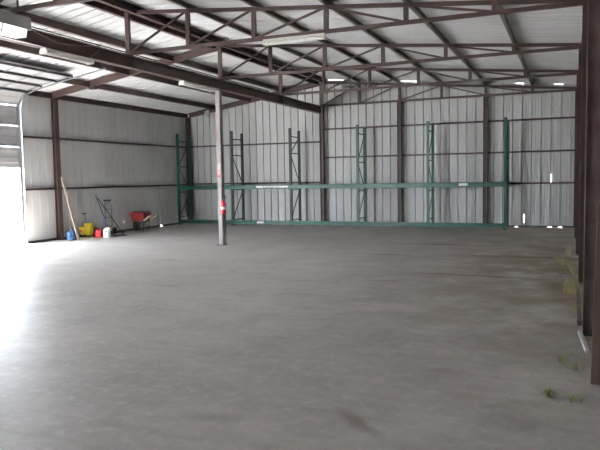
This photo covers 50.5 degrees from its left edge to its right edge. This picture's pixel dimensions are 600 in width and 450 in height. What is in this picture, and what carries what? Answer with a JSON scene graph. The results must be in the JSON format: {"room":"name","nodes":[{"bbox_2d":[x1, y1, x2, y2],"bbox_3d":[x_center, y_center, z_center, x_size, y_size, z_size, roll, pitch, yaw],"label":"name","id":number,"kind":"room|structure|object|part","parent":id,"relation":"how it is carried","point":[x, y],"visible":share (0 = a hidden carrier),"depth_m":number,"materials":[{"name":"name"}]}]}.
{"room":"empty warehouse","nodes":[
{"label":"empty warehouse","id":0,"kind":"room"},
{"bbox_2d":[0,193,161,246],"bbox_3d":[-9.872,0.785,15.164,150.000,0.001,140.000,1,5,23],"label":"ground","id":1,"kind":"structure","parent":0,"point":[10,203],"depth_m":29.40,"materials":[{"name":"white"}]},
{"bbox_2d":[20,96,187,240],"bbox_3d":[-5.671,-1.800,20.080,0.016,3.943,7.890,1,5,23],"label":"wall","id":2,"kind":"structure","parent":0,"point":[83,164],"depth_m":19.25,"materials":[{"name":"grey metal"}]},
{"bbox_2d":[18,104,25,243],"bbox_3d":[-7.198,-1.311,16.433,0.035,3.620,0.090,1,5,23],"label":"trim","id":3,"kind":"structure","parent":2,"relation":"attached to","point":[21,168],"depth_m":16.45,"materials":[{"name":"grey metal"}]},
{"bbox_2d":[0,60,105,243],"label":"door","id":4,"kind":"structure","parent":2,"relation":"in","point":[16,79],"depth_m":15.74,"materials":[{"name":"paint"}]},
{"bbox_2d":[23,135,185,147],"bbox_3d":[-5.655,-2.572,19.967,0.070,0.050,7.770,1,5,23],"label":"beam","id":5,"kind":"structure","parent":2,"relation":"attached to","point":[36,137],"depth_m":19.15,"materials":[{"name":"red metal"}]},
{"bbox_2d":[26,223,182,243],"bbox_3d":[-5.607,0.169,20.208,0.045,0.055,7.820,1,5,23],"label":"baseboard","id":6,"kind":"structure","parent":2,"relation":"attached to","point":[51,239],"depth_m":20.00,"materials":[{"name":"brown metal"}]},
{"bbox_2d":[26,184,185,190],"bbox_3d":[-5.632,-1.206,20.069,0.070,0.050,7.770,1,5,23],"label":"beam","id":7,"kind":"structure","parent":2,"relation":"attached to","point":[172,184],"depth_m":19.30,"materials":[{"name":"red metal"}]},
{"bbox_2d":[0,0,581,113],"bbox_3d":[-2.373,-3.598,10.656,13.870,0.972,22.840,1,5,23],"label":"ceiling","id":8,"kind":"structure","parent":0,"point":[560,25],"depth_m":13.60,"materials":[{"name":"white metal"}]},
{"bbox_2d":[0,0,31,38],"bbox_3d":[-4.151,-3.204,8.535,0.284,1.196,1.100,1,5,23],"label":"box light","id":9,"kind":"object","parent":8,"relation":"hanging from","point":[16,26],"visible":1,"depth_m":8.79,"materials":[{"name":"grey"}]},
{"bbox_2d":[0,40,250,101],"bbox_3d":[-6.056,-3.562,12.232,0.090,0.140,22.250,1,5,23],"label":"purlin","id":10,"kind":"structure","parent":8,"relation":"attached to","point":[3,44],"depth_m":15.64,"materials":[{"name":"red metal"}]},
{"bbox_2d":[51,46,217,97],"bbox_3d":[-4.321,-3.872,16.155,5.185,0.963,0.120,1,5,23],"label":"rafter","id":11,"kind":"object","parent":8,"relation":"attached to","point":[94,83],"visible":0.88,"depth_m":16.29,"materials":[{"name":"red metal"}]},
{"bbox_2d":[57,78,215,109],"bbox_3d":[-7.239,-3.367,12.751,0.090,0.140,22.250,1,5,23],"label":"purlin","id":12,"kind":"structure","parent":8,"relation":"attached to","point":[77,82],"depth_m":18.62,"materials":[{"name":"red metal"}]},
{"bbox_2d":[0,5,284,91],"bbox_3d":[-4.826,-3.764,11.692,0.090,0.140,22.250,1,5,23],"label":"purlin","id":13,"kind":"structure","parent":8,"relation":"attached to","point":[35,19],"depth_m":13.60,"materials":[{"name":"red metal"}]},
{"bbox_2d":[31,26,267,90],"bbox_3d":[-4.539,-3.888,13.489,0.028,0.024,17.790,1,5,23],"label":"conduit","id":14,"kind":"object","parent":8,"relation":"attached to","point":[31,26],"visible":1,"depth_m":14.46,"materials":[{"name":"grey metal"}]},
{"bbox_2d":[80,0,327,84],"bbox_3d":[-3.587,-3.951,11.149,0.405,0.162,22.250,1,5,23],"label":"ridge beam","id":15,"kind":"structure","parent":8,"relation":"attached to","point":[114,7],"depth_m":13.55,"materials":[{"name":"red metal"}]},
{"bbox_2d":[188,82,319,117],"bbox_3d":[-1.710,-4.372,22.288,5.185,0.963,0.100,1,5,23],"label":"rafter","id":16,"kind":"object","parent":8,"relation":"attached to","point":[308,85],"visible":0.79,"depth_m":22.42,"materials":[{"name":"red metal"}]},
{"bbox_2d":[167,0,359,81],"bbox_3d":[-2.363,-3.869,10.635,0.060,0.085,22.250,1,5,23],"label":"purlin","id":17,"kind":"structure","parent":8,"relation":"attached to","point":[181,3],"depth_m":13.28,"materials":[{"name":"metal"}]},
{"bbox_2d":[240,0,400,82],"bbox_3d":[-1.139,-3.729,10.126,0.060,0.085,22.250,1,5,23],"label":"purlin","id":18,"kind":"structure","parent":8,"relation":"attached to","point":[252,3],"depth_m":12.94,"materials":[{"name":"metal"}]},
{"bbox_2d":[318,0,442,81],"bbox_3d":[0.086,-3.588,9.616,0.060,0.085,22.250,1,5,23],"label":"purlin","id":19,"kind":"structure","parent":8,"relation":"attached to","point":[345,15],"depth_m":12.98,"materials":[{"name":"brown metal"}]},
{"bbox_2d":[402,0,486,84],"bbox_3d":[1.310,-3.447,9.106,0.060,0.085,22.250,1,5,23],"label":"purlin","id":20,"kind":"structure","parent":8,"relation":"attached to","point":[416,10],"depth_m":12.59,"materials":[{"name":"brown metal"}]},
{"bbox_2d":[497,5,533,85],"bbox_3d":[2.534,-3.306,8.597,0.060,0.085,22.250,1,5,23],"label":"purlin","id":21,"kind":"structure","parent":8,"relation":"attached to","point":[504,19],"depth_m":12.04,"materials":[{"name":"brown metal"}]},
{"bbox_2d":[0,223,599,449],"bbox_3d":[-2.357,0.918,10.783,13.520,0.150,22.810,1,5,23],"label":"floor","id":22,"kind":"structure","parent":0,"point":[170,337],"depth_m":6.29,"materials":[{"name":"concrete"}]},
{"bbox_2d":[50,99,64,239],"bbox_3d":[-6.663,-1.512,17.476,0.180,3.848,0.150,1,5,23],"label":"wall column","id":23,"kind":"structure","parent":22,"relation":"on","point":[54,102],"depth_m":17.45,"materials":[{"name":"red metal"}]},
{"bbox_2d":[26,90,187,117],"bbox_3d":[-8.436,-3.173,13.266,0.090,0.150,22.230,1,5,23],"label":"beam","id":24,"kind":"structure","parent":23,"relation":"on","point":[41,94],"depth_m":19.32,"materials":[{"name":"red metal"}]},
{"bbox_2d":[61,177,79,239],"bbox_3d":[-6.312,-0.458,17.493,0.518,1.712,0.085,1,5,23],"label":"wooden board","id":25,"kind":"object","parent":22,"relation":"on","point":[62,178],"visible":1,"depth_m":17.48,"materials":[{"name":"brown wood"}]},
{"bbox_2d":[66,228,76,239],"bbox_3d":[-6.284,0.248,17.504,0.317,0.322,0.297,1,5,23],"label":"jug","id":26,"kind":"object","parent":22,"relation":"on","point":[70,235],"visible":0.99,"depth_m":17.42,"materials":[{"name":"blue plastic"}]},
{"bbox_2d":[79,213,95,236],"bbox_3d":[-6.133,-0.004,18.316,0.454,0.696,0.359,1,5,23],"label":"bucket","id":27,"kind":"object","parent":22,"relation":"on","point":[88,228],"visible":0.99,"depth_m":18.21,"materials":[{"name":"yellow plastic"}]},
{"bbox_2d":[94,228,102,237],"bbox_3d":[-5.728,0.214,18.130,0.254,0.278,0.170,0,4,7],"label":"gas can","id":28,"kind":"object","parent":22,"relation":"on","point":[98,233],"visible":1,"depth_m":18.06,"materials":[{"name":"red plastic"}]},
{"bbox_2d":[95,195,111,235],"bbox_3d":[-5.808,-0.293,18.787,0.644,1.206,0.069,2,5,35],"label":"mop","id":29,"kind":"object","parent":22,"relation":"on","point":[95,195],"visible":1,"depth_m":18.82,"materials":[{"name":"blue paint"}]},
{"bbox_2d":[103,226,110,237],"bbox_3d":[-5.482,0.193,18.070,0.203,0.320,0.166,1,5,23],"label":"jug","id":30,"kind":"object","parent":22,"relation":"on","point":[106,232],"visible":1,"depth_m":18.02,"materials":[{"name":"white plastic"}]},
{"bbox_2d":[103,199,116,233],"bbox_3d":[-5.793,-0.251,19.229,0.370,1.040,0.360,0,4,14],"label":"hand truck","id":31,"kind":"object","parent":22,"relation":"on","point":[114,230],"visible":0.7,"depth_m":19.24,"materials":[{"name":"grey paint"}]},
{"bbox_3d":[-5.794,-0.253,19.224,0.242,1.010,0.072,0,4,14],"label":"frame","id":32,"kind":"part","parent":31,"relation":"part of","materials":[{"name":"grey paint"}]},
{"bbox_2d":[97,198,123,233],"bbox_3d":[-5.650,-0.262,19.004,0.799,1.120,0.046,0,4,8],"label":"pole","id":33,"kind":"object","parent":22,"relation":"on","point":[97,198],"visible":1,"depth_m":18.99,"materials":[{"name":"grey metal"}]},
{"bbox_2d":[129,212,157,230],"bbox_3d":[-4.999,-0.121,20.327,0.764,0.593,0.515,0,4,16],"label":"wheelbarrow","id":34,"kind":"object","parent":22,"relation":"on","point":[144,217],"visible":0.99,"depth_m":20.22,"materials":[{"name":"red paint"}]},
{"bbox_2d":[129,212,151,221],"bbox_3d":[-5.093,-0.267,20.358,0.580,0.304,0.545,1,5,23],"label":"tray","id":35,"kind":"object","parent":34,"relation":"on","point":[136,216],"depth_m":20.19,"materials":[{"name":"red paint"}]},
{"bbox_2d":[185,118,192,219],"bbox_3d":[-4.096,-1.999,23.508,0.180,3.838,0.140,1,5,23],"label":"wall column","id":36,"kind":"structure","parent":22,"relation":"on","point":[187,120],"depth_m":23.46,"materials":[{"name":"red metal"}]},
{"bbox_2d":[215,89,227,245],"bbox_3d":[-1.922,-1.368,15.339,0.200,3.718,0.200,1,5,23],"label":"steel column","id":37,"kind":"structure","parent":22,"relation":"on","point":[218,97],"depth_m":15.29,"materials":[{"name":"metal"}]},
{"bbox_2d":[0,28,322,113],"bbox_3d":[-3.614,-3.001,11.118,0.140,0.251,22.030,1,5,23],"label":"girder","id":38,"kind":"object","parent":37,"relation":"on","point":[107,56],"visible":0.92,"depth_m":12.56,"materials":[{"name":"red metal"}]},
{"bbox_2d":[0,0,94,12],"bbox_3d":[-0.900,-3.320,7.502,7.912,0.842,0.062,1,5,23],"label":"roof truss","id":39,"kind":"object","parent":38,"relation":"on","point":[54,3],"visible":1,"depth_m":8.61,"materials":[{"name":"red metal"}]},
{"bbox_2d":[32,29,99,57],"bbox_3d":[-3.821,-2.937,10.149,0.194,0.256,2.126,0,4,13],"label":"power cable","id":40,"kind":"object","parent":38,"relation":"hanging from","point":[32,29],"visible":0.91,"depth_m":10.54,"materials":[{"name":"brown plastic"}]},
{"bbox_2d":[39,47,93,64],"bbox_3d":[-3.851,-2.798,10.566,0.150,0.092,1.100,1,5,23],"label":"fluorescent light","id":41,"kind":"object","parent":38,"relation":"attached to","point":[47,51],"visible":1,"depth_m":10.47,"materials":[{"name":"white metal"}]},
{"bbox_3d":[-3.232,-3.083,12.016,0.124,0.205,0.010,1,5,23],"label":"stiffener plate","id":42,"kind":"part","parent":38,"relation":"part of","materials":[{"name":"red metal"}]},
{"bbox_2d":[178,80,214,91],"bbox_3d":[-2.289,-3.098,14.236,0.150,0.092,1.300,1,5,23],"label":"fluorescent light","id":43,"kind":"object","parent":38,"relation":"attached to","point":[183,83],"visible":1,"depth_m":14.12,"materials":[{"name":"white metal"}]},
{"bbox_2d":[124,0,584,54],"bbox_3d":[0.355,-3.560,10.451,7.912,0.842,0.062,1,5,23],"label":"roof truss","id":44,"kind":"object","parent":38,"relation":"on","point":[557,4],"visible":0.95,"depth_m":10.35,"materials":[{"name":"brown metal"}]},
{"bbox_2d":[262,33,326,45],"bbox_3d":[-0.099,-3.104,10.655,1.110,0.092,0.150,1,5,23],"label":"fluorescent light","id":45,"kind":"object","parent":44,"relation":"attached to","point":[319,36],"visible":1,"depth_m":10.61,"materials":[{"name":"white metal"}]},
{"bbox_2d":[217,43,580,79],"bbox_3d":[1.695,-3.817,13.600,7.912,0.842,0.062,1,5,23],"label":"roof truss","id":46,"kind":"object","parent":38,"relation":"on","point":[558,46],"visible":0.91,"depth_m":13.55,"materials":[{"name":"red metal"}]},
{"bbox_2d":[278,67,577,95],"bbox_3d":[3.035,-4.074,16.749,7.912,0.842,0.062,1,5,23],"label":"roof truss","id":47,"kind":"object","parent":38,"relation":"on","point":[492,71],"visible":0.83,"depth_m":16.66,"materials":[{"name":"red metal"}]},
{"bbox_2d":[221,196,225,213],"bbox_3d":[-1.819,-0.470,15.241,0.158,0.430,0.134,1,5,23],"label":"fire extinguisher","id":48,"kind":"object","parent":37,"relation":"attached to","point":[223,203],"visible":1,"depth_m":15.19,"materials":[{"name":"red metal"}]},
{"bbox_2d":[319,107,325,220],"bbox_3d":[0.754,-1.981,21.445,0.180,3.945,0.140,1,5,23],"label":"wall column","id":49,"kind":"structure","parent":22,"relation":"on","point":[321,116],"depth_m":21.43,"materials":[{"name":"red metal"}]},
{"bbox_2d":[176,117,509,229],"bbox_3d":[0.935,-1.572,20.798,11.230,3.220,0.902,1,5,23],"label":"rack","id":50,"kind":"object","parent":22,"relation":"on","point":[505,184],"visible":1,"depth_m":20.45,"materials":[{"name":"green metal"}]},
{"bbox_3d":[-4.321,-1.620,22.632,0.120,3.220,0.110,1,5,23],"label":"post","id":51,"kind":"part","parent":50,"relation":"part of","materials":[{"name":"green metal"}]},
{"bbox_3d":[-4.032,-1.655,23.313,0.120,3.180,0.110,1,5,23],"label":"post","id":52,"kind":"part","parent":50,"relation":"part of","materials":[{"name":"green metal"}]},
{"bbox_3d":[-2.314,-1.590,21.780,0.120,3.220,0.110,1,5,23],"label":"post","id":53,"kind":"part","parent":50,"relation":"part of","materials":[{"name":"metal"}]},
{"bbox_3d":[-2.025,-1.626,22.461,0.120,3.180,0.110,1,5,23],"label":"post","id":54,"kind":"part","parent":50,"relation":"part of","materials":[{"name":"green metal"}]},
{"bbox_3d":[-0.308,-1.561,20.929,0.120,3.220,0.110,1,5,23],"label":"post","id":55,"kind":"part","parent":50,"relation":"part of","materials":[{"name":"metal"}]},
{"bbox_3d":[-0.018,-1.596,21.609,0.120,3.180,0.110,1,5,23],"label":"post","id":56,"kind":"part","parent":50,"relation":"part of","materials":[{"name":"metal"}]},
{"bbox_3d":[1.819,-1.530,20.026,0.120,3.220,0.110,1,5,23],"label":"post","id":57,"kind":"part","parent":50,"relation":"part of","materials":[{"name":"metal"}]},
{"bbox_3d":[2.108,-1.565,20.707,0.120,3.180,0.110,1,5,23],"label":"post","id":58,"kind":"part","parent":50,"relation":"part of","materials":[{"name":"green metal"}]},
{"bbox_3d":[3.853,-1.500,19.163,0.120,3.220,0.110,1,5,23],"label":"post","id":59,"kind":"part","parent":50,"relation":"part of","materials":[{"name":"green metal"}]},
{"bbox_3d":[4.142,-1.535,19.844,0.120,3.180,0.110,1,5,23],"label":"post","id":60,"kind":"part","parent":50,"relation":"part of","materials":[{"name":"metal"}]},
{"bbox_3d":[5.905,-1.470,18.292,0.120,3.220,0.110,1,5,23],"label":"post","id":61,"kind":"part","parent":50,"relation":"part of","materials":[{"name":"green metal"}]},
{"bbox_3d":[6.195,-1.505,18.973,0.120,3.180,0.110,1,5,23],"label":"post","id":62,"kind":"part","parent":50,"relation":"part of","materials":[{"name":"metal"}]},
{"bbox_2d":[397,102,401,221],"bbox_3d":[3.199,-1.947,20.408,0.180,3.950,0.140,1,5,23],"label":"wall column","id":63,"kind":"structure","parent":22,"relation":"on","point":[399,104],"depth_m":20.37,"materials":[{"name":"red metal"}]},
{"bbox_2d":[320,82,574,106],"bbox_3d":[4.313,-4.318,19.751,7.912,0.842,0.062,1,5,23],"label":"roof truss","id":64,"kind":"object","parent":63,"relation":"on","point":[563,89],"visible":0.85,"depth_m":19.68,"materials":[{"name":"red metal"}]},
{"bbox_2d":[373,233,586,429],"bbox_3d":[2.251,0.709,11.493,5.153,0.001,14.330,1,5,23],"label":"litter","id":65,"kind":"object","parent":22,"relation":"on","point":[556,233],"visible":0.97,"depth_m":5.58,"materials":[{"name":"plant"}]},
{"bbox_2d":[483,96,487,222],"bbox_3d":[5.644,-1.912,19.370,0.180,3.950,0.140,1,5,23],"label":"wall column","id":66,"kind":"structure","parent":22,"relation":"on","point":[485,99],"depth_m":19.34,"materials":[{"name":"red metal"}]},
{"bbox_2d":[534,385,561,395],"bbox_3d":[1.786,1.203,4.612,0.303,0.051,0.272,1,5,23],"label":"grass tuft","id":67,"kind":"object","parent":22,"relation":"on","point":[547,391],"visible":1,"depth_m":4.62,"materials":[{"name":"green plant"}]},
{"bbox_2d":[563,260,577,274],"bbox_3d":[4.267,0.634,10.192,0.520,0.274,0.451,1,5,23],"label":"clump","id":68,"kind":"object","parent":22,"relation":"on","point":[564,260],"visible":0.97,"depth_m":10.12,"materials":[{"name":"green plant"}]},
{"bbox_2d":[563,276,581,294],"bbox_3d":[3.620,0.799,8.461,0.601,0.223,0.498,-2,4,-18],"label":"clump","id":69,"kind":"object","parent":22,"relation":"on","point":[571,288],"visible":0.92,"depth_m":8.44,"materials":[{"name":"green plant"}]},
{"bbox_2d":[573,87,575,227],"bbox_3d":[8.026,-1.923,18.339,0.225,4.045,0.170,1,5,23],"label":"wall post","id":70,"kind":"object","parent":22,"relation":"on","point":[575,87],"visible":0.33,"depth_m":18.34,"materials":[{"name":"red metal"}]},
{"bbox_2d":[574,75,577,237],"bbox_3d":[6.792,-1.685,15.427,0.215,4.045,0.170,1,5,23],"label":"wall post","id":71,"kind":"object","parent":22,"relation":"on","point":[577,75],"visible":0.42,"depth_m":15.45,"materials":[{"name":"red metal"}]},
{"bbox_2d":[563,359,588,370],"bbox_3d":[2.244,1.142,5.213,0.394,0.068,0.262,-4,5,-36],"label":"grass tuft","id":72,"kind":"object","parent":22,"relation":"on","point":[573,364],"visible":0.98,"depth_m":5.19,"materials":[{"name":"green plant"}]},
{"bbox_2d":[576,44,581,255],"bbox_3d":[5.456,-1.429,12.275,0.205,4.045,0.170,1,5,23],"label":"wall post","id":73,"kind":"object","parent":22,"relation":"on","point":[580,49],"visible":0.38,"depth_m":12.29,"materials":[{"name":"red metal"}]},
{"bbox_2d":[576,284,581,325],"bbox_3d":[3.406,0.943,7.782,0.050,0.050,2.400,1,5,23],"label":"floor strip","id":74,"kind":"object","parent":22,"relation":"on","point":[578,300],"visible":0.79,"depth_m":7.36,"materials":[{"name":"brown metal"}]},
{"bbox_2d":[569,394,589,402],"bbox_3d":[1.966,1.213,4.436,0.235,0.052,0.225,1,5,23],"label":"grass tuft","id":75,"kind":"object","parent":22,"relation":"on","point":[575,398],"visible":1,"depth_m":4.45,"materials":[{"name":"green plant"}]},
{"bbox_2d":[578,0,587,283],"bbox_3d":[4.123,-1.172,9.123,0.190,4.045,0.170,1,5,23],"label":"wall post","id":76,"kind":"object","parent":22,"relation":"on","point":[585,3],"visible":0.27,"depth_m":9.14,"materials":[{"name":"red metal"}]},
{"bbox_2d":[578,330,588,352],"bbox_3d":[2.663,1.090,5.985,0.035,0.050,0.703,0,4,19],"label":"timber offcut","id":77,"kind":"object","parent":22,"relation":"on","point":[580,334],"visible":1,"depth_m":5.89,"materials":[{"name":"grey wood"}]},
{"bbox_2d":[583,0,599,335],"bbox_3d":[2.872,-0.931,6.173,0.180,4.045,0.170,1,5,23],"label":"wall post","id":78,"kind":"object","parent":22,"relation":"on","point":[592,156],"visible":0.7,"depth_m":6.20,"materials":[{"name":"brown metal"}]},
{"bbox_2d":[591,205,599,384],"bbox_3d":[2.292,0.528,4.784,0.177,1.364,0.095,1,5,23],"label":"wooden plank","id":79,"kind":"object","parent":22,"relation":"on","point":[595,360],"visible":1,"depth_m":4.79,"materials":[{"name":"brown wood"}]},
{"bbox_2d":[188,80,575,226],"bbox_3d":[2.060,-2.456,21.075,13.420,4.891,0.070,1,5,23],"label":"wall","id":80,"kind":"structure","parent":0,"point":[549,205],"depth_m":20.57,"materials":[{"name":"grey metal"}]},
{"bbox_2d":[191,141,319,147],"bbox_3d":[-1.645,-2.851,22.532,5.210,0.050,0.070,1,5,23],"label":"beam","id":81,"kind":"structure","parent":80,"relation":"attached to","point":[307,141],"depth_m":22.36,"materials":[{"name":"red metal"}]},
{"bbox_2d":[192,182,319,184],"bbox_3d":[-1.622,-1.485,22.634,5.210,0.050,0.070,1,5,23],"label":"beam","id":82,"kind":"structure","parent":80,"relation":"attached to","point":[257,182],"depth_m":22.52,"materials":[{"name":"red metal"}]},
{"bbox_2d":[325,149,573,157],"bbox_3d":[4.494,-2.223,19.970,7.950,0.050,0.070,1,5,23],"label":"beam","id":83,"kind":"structure","parent":80,"relation":"attached to","point":[570,149],"depth_m":19.85,"materials":[{"name":"red metal"}]},
{"bbox_2d":[325,116,574,129],"bbox_3d":[4.478,-3.170,19.900,7.950,0.050,0.070,1,5,23],"label":"beam","id":84,"kind":"structure","parent":80,"relation":"attached to","point":[570,116],"depth_m":19.73,"materials":[{"name":"red metal"}]},
{"bbox_2d":[509,225,572,227],"bbox_3d":[2.005,-0.033,21.235,13.100,0.050,0.030,1,5,23],"label":"baseboard","id":85,"kind":"structure","parent":80,"relation":"attached to","point":[509,225],"depth_m":19.09,"materials":[{"name":"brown metal"}]},
{"bbox_2d":[509,182,573,183],"bbox_3d":[4.510,-1.285,20.040,7.950,0.050,0.070,1,5,23],"label":"beam","id":86,"kind":"structure","parent":80,"relation":"attached to","point":[516,182],"depth_m":18.85,"materials":[{"name":"red metal"}]}
]}

